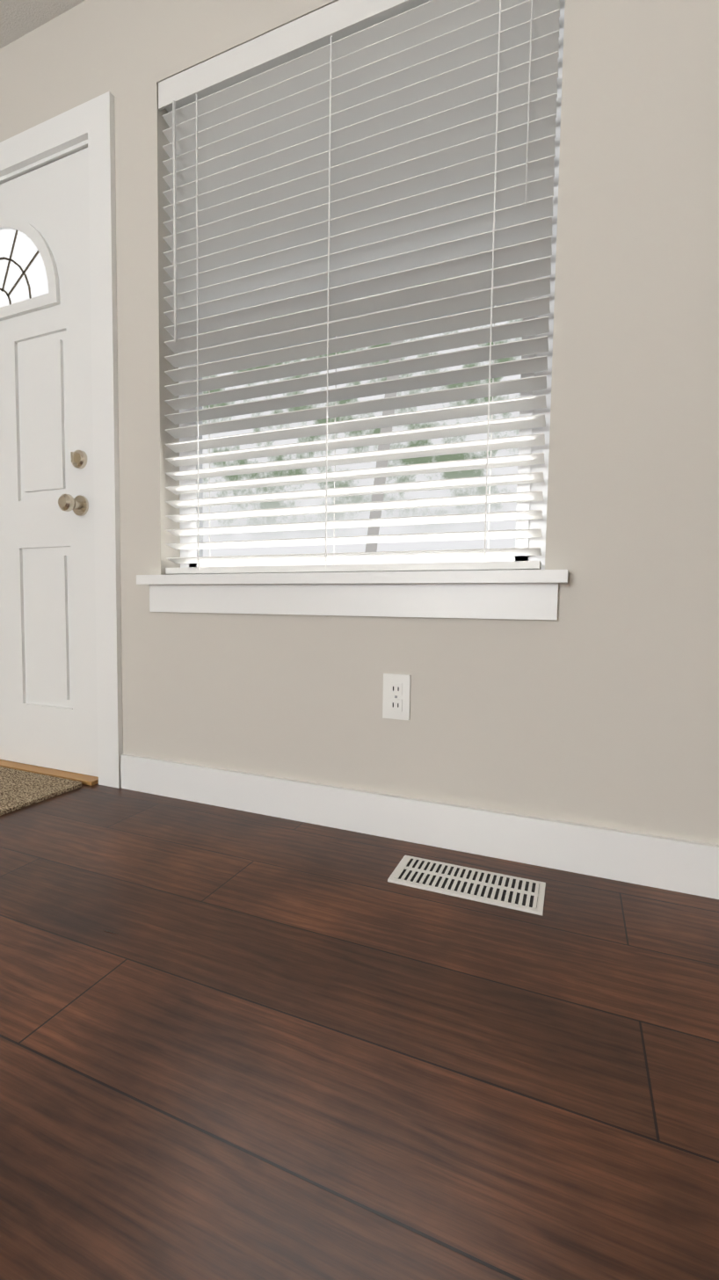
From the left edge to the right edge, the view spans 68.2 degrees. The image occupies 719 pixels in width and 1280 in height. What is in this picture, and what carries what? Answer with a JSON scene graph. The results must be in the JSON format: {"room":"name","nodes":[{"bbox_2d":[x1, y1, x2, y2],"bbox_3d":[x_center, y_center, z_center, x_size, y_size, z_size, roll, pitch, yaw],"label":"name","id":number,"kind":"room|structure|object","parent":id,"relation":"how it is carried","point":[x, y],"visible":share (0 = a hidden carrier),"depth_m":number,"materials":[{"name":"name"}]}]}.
{"room":"living room","nodes":[
{"label":"living room","id":0,"kind":"room"},
{"bbox_2d":[0,0,85,49],"bbox_3d":[-4.325,-1.914,-0.890,11.980,0.100,7.900,2,4,22],"label":"ceiling","id":1,"kind":"structure","parent":0,"point":[19,18],"depth_m":1.68,"materials":[{"name":"white paint"}]},
{"bbox_2d":[0,783,718,1279],"bbox_3d":[-2.723,0.695,-1.400,8.440,0.100,7.900,2,4,22],"label":"floor","id":2,"kind":"structure","parent":0,"point":[239,1045],"depth_m":0.70,"materials":[{"name":"laminate"}]},
{"bbox_2d":[0,766,81,815],"bbox_3d":[-1.627,0.496,1.200,0.930,0.010,1.555,2,4,22],"label":"rug","id":3,"kind":"object","parent":2,"relation":"on","point":[19,789],"visible":1,"depth_m":1.69,"materials":[{"name":"beige carpet"}]},
{"bbox_2d":[0,759,98,785],"bbox_3d":[-1.267,0.452,2.002,0.908,0.012,0.185,2,4,22],"label":"threshold","id":4,"kind":"object","parent":2,"relation":"on","point":[88,780],"visible":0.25,"depth_m":1.84,"materials":[{"name":"brown wood"}]},
{"bbox_2d":[387,855,545,915],"bbox_3d":[0.233,0.526,1.156,0.320,0.008,0.125,2,4,22],"label":"floor vent","id":5,"kind":"object","parent":2,"relation":"in","point":[502,890],"visible":1,"depth_m":1.14,"materials":[{"name":"white metal"}]},
{"bbox_2d":[0,0,718,844],"bbox_3d":[0.285,-0.706,1.324,4.660,2.450,0.150,2,4,22],"label":"wall","id":6,"kind":"structure","parent":0,"point":[596,703],"depth_m":1.20,"materials":[{"name":"grey paint"}]},
{"bbox_2d":[0,147,98,777],"bbox_3d":[-1.282,-0.559,1.884,0.912,2.016,0.119,2,4,22],"label":"front door","id":7,"kind":"structure","parent":6,"relation":"in","point":[48,713],"depth_m":1.81,"materials":[{"name":"white wood"}]},
{"bbox_2d":[0,91,123,788],"bbox_3d":[-1.249,-0.608,1.946,1.110,2.135,0.168,2,4,22],"label":"door frame","id":8,"kind":"structure","parent":6,"relation":"attached to","point":[90,125],"depth_m":1.68,"materials":[{"name":"white wood"}]},
{"bbox_2d":[136,0,567,619],"bbox_3d":[-0.068,-0.840,1.428,1.220,1.545,0.190,2,4,22],"label":"window","id":9,"kind":"structure","parent":6,"relation":"in","point":[525,594],"depth_m":1.33,"materials":[{"name":"white wood"}]},
{"bbox_2d":[158,0,559,574],"bbox_3d":[-0.074,-0.897,1.405,1.110,1.425,0.069,2,4,22],"label":"window blind","id":10,"kind":"object","parent":9,"relation":"attached to","point":[341,151],"visible":0.98,"depth_m":1.37,"materials":[{"name":"white plastic"}]},
{"bbox_2d":[382,673,410,719],"bbox_3d":[0.094,0.146,1.363,0.072,0.116,0.010,2,4,22],"label":"outlet","id":11,"kind":"object","parent":6,"relation":"attached to","point":[396,698],"visible":1,"depth_m":1.36,"materials":[{"name":"white plastic"}]},
{"bbox_2d":[120,753,718,899],"bbox_3d":[0.737,0.485,1.116,3.260,0.110,0.014,2,4,22],"label":"baseboard","id":12,"kind":"structure","parent":6,"relation":"attached to","point":[684,866],"depth_m":1.29,"materials":[{"name":"white wood"}]},
{"label":"outside","id":13,"kind":"structure","parent":0,"visible":0},
{"bbox_2d":[202,258,538,556],"bbox_3d":[1.623,-1.686,4.979,16.000,8.000,0.020,2,4,22],"label":"window pane","id":14,"kind":"structure","parent":13,"point":[464,544],"depth_m":5.58,"materials":[{"name":"clear glass"}]}
]}

